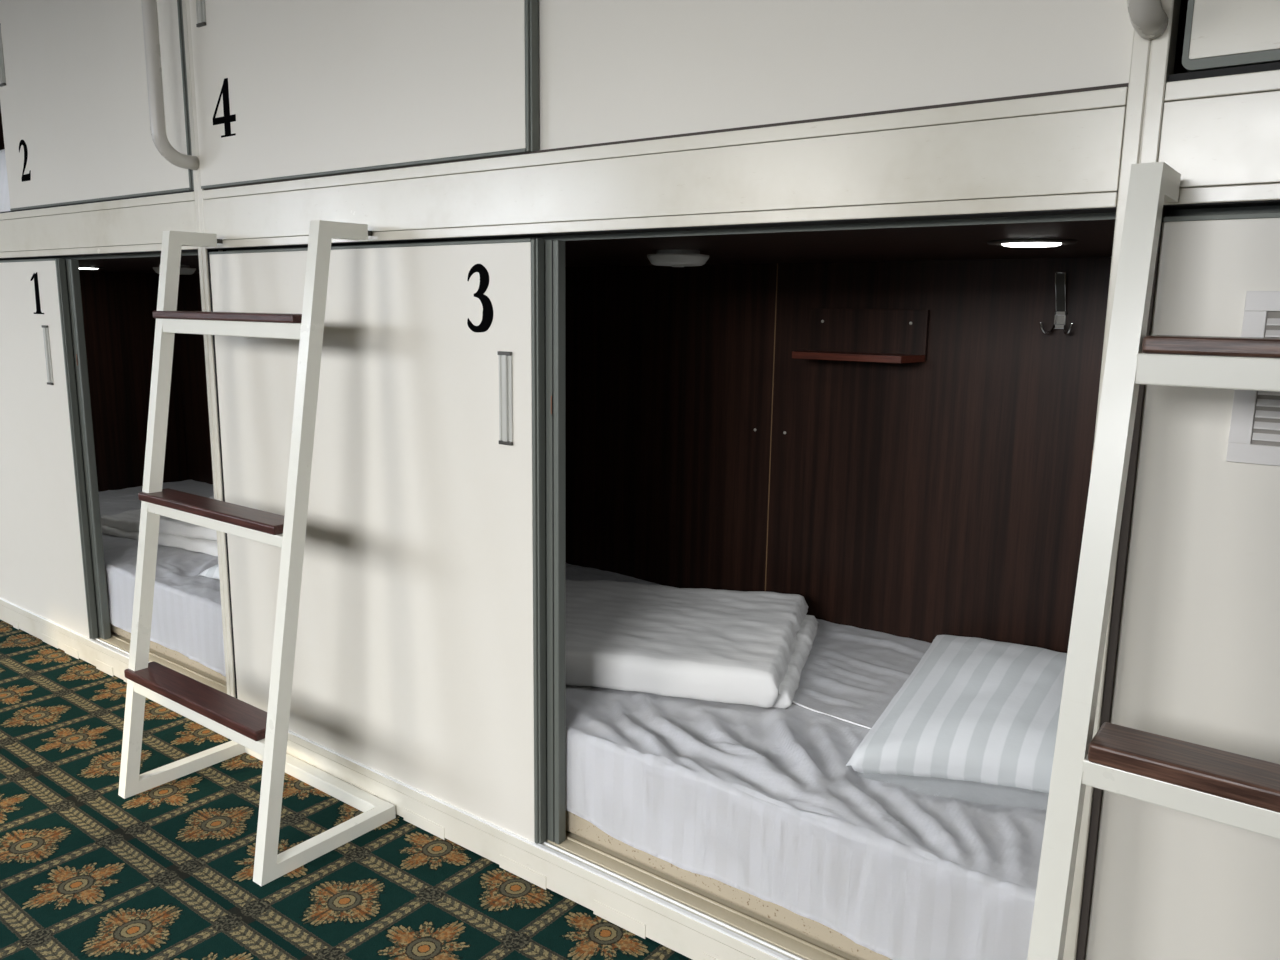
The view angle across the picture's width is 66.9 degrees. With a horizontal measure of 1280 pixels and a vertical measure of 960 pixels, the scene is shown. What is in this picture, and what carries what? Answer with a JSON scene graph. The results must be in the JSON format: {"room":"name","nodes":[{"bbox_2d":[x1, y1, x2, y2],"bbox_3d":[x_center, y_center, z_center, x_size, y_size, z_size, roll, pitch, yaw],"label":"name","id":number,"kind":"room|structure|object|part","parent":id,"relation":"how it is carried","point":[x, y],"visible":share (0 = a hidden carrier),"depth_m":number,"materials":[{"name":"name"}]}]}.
{"room":"dormitory","nodes":[
{"label":"dormitory","id":0,"kind":"room"},
{"bbox_2d":[0,620,691,959],"bbox_3d":[-0.899,0.867,1.666,9.600,0.050,3.450,8,13,36],"label":"floor","id":1,"kind":"structure","parent":0,"point":[88,871],"depth_m":1.96,"materials":[{"name":"carpet"}]},
{"bbox_2d":[0,249,226,693],"bbox_3d":[-1.582,-0.131,3.458,2.050,1.264,1.019,8,13,36],"label":"capsule","id":2,"kind":"object","parent":1,"relation":"on","point":[77,345],"visible":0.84,"depth_m":3.15,"materials":[{"name":"laminate"}]},
{"bbox_3d":[-2.196,-0.144,3.298,1.211,1.158,0.020,8,13,36],"label":"sliding door","id":3,"kind":"part","parent":2,"relation":"part of","materials":[{"name":"white laminate"}]},
{"bbox_3d":[-1.797,-0.379,2.938,0.033,0.175,0.008,8,13,36],"label":"door handle","id":4,"kind":"part","parent":2,"relation":"part of","materials":[{"name":"grey plastic"}]},
{"bbox_2d":[79,266,105,268],"bbox_3d":[-2.048,-0.781,3.565,0.142,0.007,0.142,8,13,36],"label":"ceiling light","id":5,"kind":"object","parent":2,"relation":"attached to","point":[80,267],"visible":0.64,"depth_m":3.53,"materials":[{"name":"grey plastic"}]},
{"bbox_3d":[-2.381,-0.245,4.077,0.016,1.250,0.972,8,13,36],"label":"panel","id":6,"kind":"part","parent":2,"relation":"part of","materials":[{"name":"laminate"}]},
{"bbox_3d":[-1.557,-0.750,3.370,2.018,0.014,0.962,8,13,36],"label":"ceiling panel","id":7,"kind":"part","parent":2,"relation":"part of","materials":[{"name":"laminate"}]},
{"bbox_2d":[99,480,225,680],"bbox_3d":[-1.573,0.283,3.539,1.990,0.237,0.944,8,13,36],"label":"mattress","id":8,"kind":"object","parent":2,"relation":"on","point":[187,627],"visible":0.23,"depth_m":2.89,"materials":[{"name":"white fabric"}]},
{"bbox_2d":[101,496,217,555],"bbox_3d":[-1.474,0.138,3.463,0.757,0.091,0.517,6,12,28],"label":"duvet","id":9,"kind":"object","parent":8,"relation":"on","point":[172,532],"visible":0.15,"depth_m":3.25,"materials":[{"name":"white fabric"}]},
{"bbox_2d":[199,564,219,579],"bbox_3d":[-0.953,0.215,3.032,0.390,0.103,0.710,8,13,36],"label":"pillow","id":10,"kind":"object","parent":8,"relation":"on","point":[212,572],"visible":0.02,"depth_m":2.85,"materials":[{"name":"white fabric"}]},
{"bbox_3d":[-1.866,0.475,3.192,2.014,0.018,0.037,8,13,36],"label":"door sill","id":11,"kind":"part","parent":2,"relation":"part of","materials":[{"name":"beige plastic"}]},
{"bbox_2d":[153,264,195,274],"bbox_3d":[-1.558,-0.703,3.243,0.131,0.033,0.131,8,13,36],"label":"smoke detector","id":12,"kind":"object","parent":2,"relation":"attached to","point":[184,269],"visible":0.45,"depth_m":3.21,"materials":[{"name":"grey plastic"}]},
{"bbox_3d":[-1.685,-0.249,4.151,1.006,1.250,0.018,8,13,36],"label":"panel","id":13,"kind":"part","parent":2,"relation":"part of","materials":[{"name":"laminate"}]},
{"bbox_2d":[118,220,395,885],"bbox_3d":[-0.871,0.111,2.098,0.587,1.287,0.334,8,13,36],"label":"ladder","id":14,"kind":"object","parent":1,"relation":"on","point":[258,733],"visible":1,"depth_m":2.03,"materials":[{"name":"white paint"}]},
{"bbox_3d":[-1.093,0.079,2.260,0.030,1.287,0.331,8,13,36],"label":"rail","id":15,"kind":"part","parent":14,"relation":"part of","materials":[{"name":"white paint"}]},
{"bbox_3d":[-0.649,0.143,1.932,0.030,1.287,0.331,8,13,36],"label":"rail","id":16,"kind":"part","parent":14,"relation":"part of","materials":[{"name":"white paint"}]},
{"bbox_2d":[0,0,1279,959],"bbox_3d":[-0.228,-0.396,1.763,6.188,2.420,0.046,8,13,36],"label":"frame","id":17,"kind":"object","parent":1,"relation":"on","point":[1077,150],"visible":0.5,"depth_m":1.49,"materials":[{"name":"beige paint"}]},
{"bbox_2d":[0,0,193,212],"bbox_3d":[-1.568,-1.352,3.236,2.050,1.002,1.027,8,13,36],"label":"capsule","id":18,"kind":"object","parent":17,"relation":"attached to","point":[75,118],"visible":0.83,"depth_m":2.58,"materials":[{"name":"laminate"}]},
{"bbox_3d":[-2.365,-1.467,3.858,0.016,0.988,0.972,8,13,36],"label":"panel","id":19,"kind":"part","parent":18,"relation":"part of","materials":[{"name":"laminate"}]},
{"bbox_3d":[-1.880,-1.248,2.844,0.033,0.168,0.008,8,13,36],"label":"door handle","id":20,"kind":"part","parent":18,"relation":"part of","materials":[{"name":"grey plastic"}]},
{"bbox_2d":[0,149,10,211],"bbox_3d":[-2.006,-1.102,3.618,0.830,0.300,0.820,8,13,36],"label":"pillow","id":21,"kind":"object","parent":18,"relation":"on","point":[4,189],"visible":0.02,"depth_m":3.28,"materials":[{"name":"white fabric"}]},
{"bbox_3d":[-1.868,-0.746,2.949,2.012,0.095,0.034,8,13,36],"label":"fascia panel","id":22,"kind":"part","parent":17,"relation":"part of","materials":[{"name":"beige paint"}]},
{"bbox_2d":[141,0,199,169],"bbox_3d":[-1.084,-1.096,2.205,0.032,0.738,0.102,8,13,36],"label":"grab rail","id":23,"kind":"object","parent":17,"relation":"attached to","point":[149,7],"visible":1,"depth_m":2.20,"materials":[{"name":"white metal"}]},
{"bbox_3d":[-1.048,-0.516,2.368,0.036,2.420,0.045,8,13,36],"label":"post","id":24,"kind":"part","parent":17,"relation":"part of","materials":[{"name":"beige paint"}]},
{"bbox_2d":[189,0,1133,189],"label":"sliding doors","id":25,"kind":"structure","parent":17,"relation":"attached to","point":[286,90],"depth_m":1.62,"materials":[{"name":"laminate"}]},
{"bbox_3d":[-1.000,-1.120,2.195,0.033,0.168,0.008,8,13,36],"label":"door handle","id":26,"kind":"part","parent":25,"relation":"part of","materials":[{"name":"grey plastic"}]},
{"bbox_3d":[-0.610,-1.090,1.919,1.058,0.918,0.020,8,13,36],"label":"sliding door","id":27,"kind":"part","parent":25,"relation":"part of","materials":[{"name":"white laminate"}]},
{"bbox_3d":[0.209,-0.977,1.344,0.952,0.922,0.020,8,13,36],"label":"sliding door","id":28,"kind":"part","parent":25,"relation":"part of","materials":[{"name":"white laminate"}]},
{"bbox_3d":[-0.230,-0.507,1.740,2.012,0.095,0.034,8,13,36],"label":"fascia panel","id":29,"kind":"part","parent":17,"relation":"part of","materials":[{"name":"beige paint"}]},
{"bbox_3d":[0.591,-0.277,1.159,0.038,2.420,0.045,8,13,36],"label":"post","id":30,"kind":"part","parent":17,"relation":"part of","materials":[{"name":"beige paint"}]},
{"bbox_2d":[1127,0,1168,39],"bbox_3d":[0.555,-0.857,0.996,0.032,0.738,0.102,8,13,36],"label":"grab rail","id":31,"kind":"object","parent":17,"relation":"attached to","point":[1148,18],"visible":1,"depth_m":1.05,"materials":[{"name":"white metal"}]},
{"bbox_3d":[1.409,-0.268,0.531,2.010,0.095,0.034,8,13,36],"label":"fascia panel","id":32,"kind":"part","parent":17,"relation":"part of","materials":[{"name":"beige paint"}]},
{"bbox_2d":[1167,0,1279,81],"bbox_3d":[1.713,-0.875,0.823,2.047,1.002,1.012,8,13,36],"label":"capsule","id":33,"kind":"object","parent":17,"relation":"attached to","point":[1215,38],"visible":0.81,"depth_m":1.06,"materials":[{"name":"laminate"}]},
{"bbox_3d":[0.913,-0.990,1.439,0.016,0.988,0.972,8,13,36],"label":"panel","id":34,"kind":"part","parent":33,"relation":"part of","materials":[{"name":"laminate"}]},
{"bbox_3d":[1.089,-0.852,0.675,1.154,0.905,0.018,8,13,36],"label":"sliding door","id":35,"kind":"part","parent":33,"relation":"part of","materials":[{"name":"beige paint"}]},
{"bbox_2d":[207,205,1116,959],"bbox_3d":[0.056,0.108,2.249,2.050,1.264,1.019,8,13,36],"label":"capsule","id":36,"kind":"object","parent":1,"relation":"on","point":[496,414],"visible":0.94,"depth_m":2.21,"materials":[{"name":"laminate"}]},
{"bbox_3d":[-0.618,0.086,2.134,1.058,1.158,0.020,8,13,36],"label":"sliding door","id":37,"kind":"part","parent":36,"relation":"part of","materials":[{"name":"white laminate"}]},
{"bbox_3d":[-0.249,-0.151,1.796,0.033,0.169,0.008,8,13,36],"label":"door handle","id":38,"kind":"part","parent":36,"relation":"part of","materials":[{"name":"grey plastic"}]},
{"bbox_3d":[-0.046,-0.011,2.942,1.006,1.250,0.018,8,13,36],"label":"panel","id":39,"kind":"part","parent":36,"relation":"part of","materials":[{"name":"laminate"}]},
{"bbox_2d":[647,249,708,266],"bbox_3d":[0.080,-0.465,2.034,0.131,0.033,0.131,8,13,36],"label":"smoke detector","id":40,"kind":"object","parent":36,"relation":"attached to","point":[670,257],"visible":1,"depth_m":1.99,"materials":[{"name":"grey plastic"}]},
{"bbox_3d":[-0.228,0.713,1.984,2.014,0.018,0.037,8,13,36],"label":"door sill","id":41,"kind":"part","parent":36,"relation":"part of","materials":[{"name":"beige plastic"}]},
{"bbox_2d":[566,563,1046,959],"bbox_3d":[0.065,0.513,2.328,1.990,0.256,0.944,8,13,36],"label":"mattress","id":42,"kind":"object","parent":36,"relation":"on","point":[761,811],"visible":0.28,"depth_m":1.69,"materials":[{"name":"white fabric"}]},
{"bbox_2d":[566,579,818,708],"bbox_3d":[-0.101,0.353,2.360,1.021,0.095,0.577,4,11,16],"label":"duvet","id":43,"kind":"object","parent":42,"relation":"on","point":[753,648],"visible":0.6,"depth_m":2.16,"materials":[{"name":"white fabric"}]},
{"bbox_2d":[846,635,1066,810],"bbox_3d":[0.703,0.436,1.920,0.511,0.104,0.780,8,13,36],"label":"pillow","id":44,"kind":"object","parent":42,"relation":"on","point":[975,720],"visible":0.72,"depth_m":1.73,"materials":[{"name":"white fabric"}]},
{"bbox_3d":[0.081,-0.511,2.161,2.018,0.014,0.962,8,13,36],"label":"ceiling panel","id":45,"kind":"part","parent":36,"relation":"part of","materials":[{"name":"laminate"}]},
{"bbox_2d":[792,308,929,362],"bbox_3d":[0.527,-0.354,2.356,0.312,0.122,0.125,8,13,36],"label":"wall shelf","id":46,"kind":"object","parent":36,"relation":"attached to","point":[866,335],"visible":1,"depth_m":2.37,"materials":[{"name":"laminate"}]},
{"bbox_3d":[0.759,0.107,2.347,1.006,1.250,0.018,8,13,36],"label":"panel","id":47,"kind":"part","parent":36,"relation":"part of","materials":[{"name":"laminate"}]},
{"bbox_2d":[987,239,1077,246],"bbox_3d":[0.658,-0.397,1.627,0.142,0.007,0.142,8,13,36],"label":"ceiling light","id":48,"kind":"object","parent":36,"relation":"attached to","point":[1006,242],"visible":1,"depth_m":1.59,"materials":[{"name":"grey plastic"}]},
{"bbox_2d":[1039,271,1073,334],"bbox_3d":[0.914,-0.385,2.108,0.072,0.135,0.042,8,13,36],"label":"coat hook","id":49,"kind":"object","parent":36,"relation":"attached to","point":[1060,320],"visible":1,"depth_m":2.11,"materials":[{"name":"silver metal"}]},
{"bbox_3d":[0.924,-0.351,2.127,0.024,0.038,0.010,8,13,36],"label":"mounting plate","id":50,"kind":"part","parent":49,"relation":"part of","materials":[{"name":"silver metal"}]},
{"bbox_2d":[1027,162,1279,959],"bbox_3d":[0.718,0.342,0.925,0.584,1.287,0.334,8,13,36],"label":"ladder","id":51,"kind":"object","parent":1,"relation":"on","point":[1228,788],"visible":1,"depth_m":1.01,"materials":[{"name":"white paint"}]},
{"bbox_3d":[0.495,0.310,1.087,0.030,1.287,0.331,8,13,36],"label":"rail","id":52,"kind":"part","parent":51,"relation":"part of","materials":[{"name":"white paint"}]},
{"bbox_2d":[1076,200,1279,959],"bbox_3d":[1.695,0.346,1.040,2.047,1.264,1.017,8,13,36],"label":"panel","id":53,"kind":"object","parent":1,"relation":"on","point":[1193,656],"visible":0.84,"depth_m":1.17,"materials":[{"name":"laminate"}]},
{"bbox_2d":[1226,291,1279,465],"bbox_3d":[0.763,-0.106,1.050,0.200,0.194,0.006,8,13,36],"label":"vent grille","id":54,"kind":"object","parent":53,"relation":"attached to","point":[1252,416],"depth_m":1.10,"materials":[{"name":"white plastic"}]}
]}

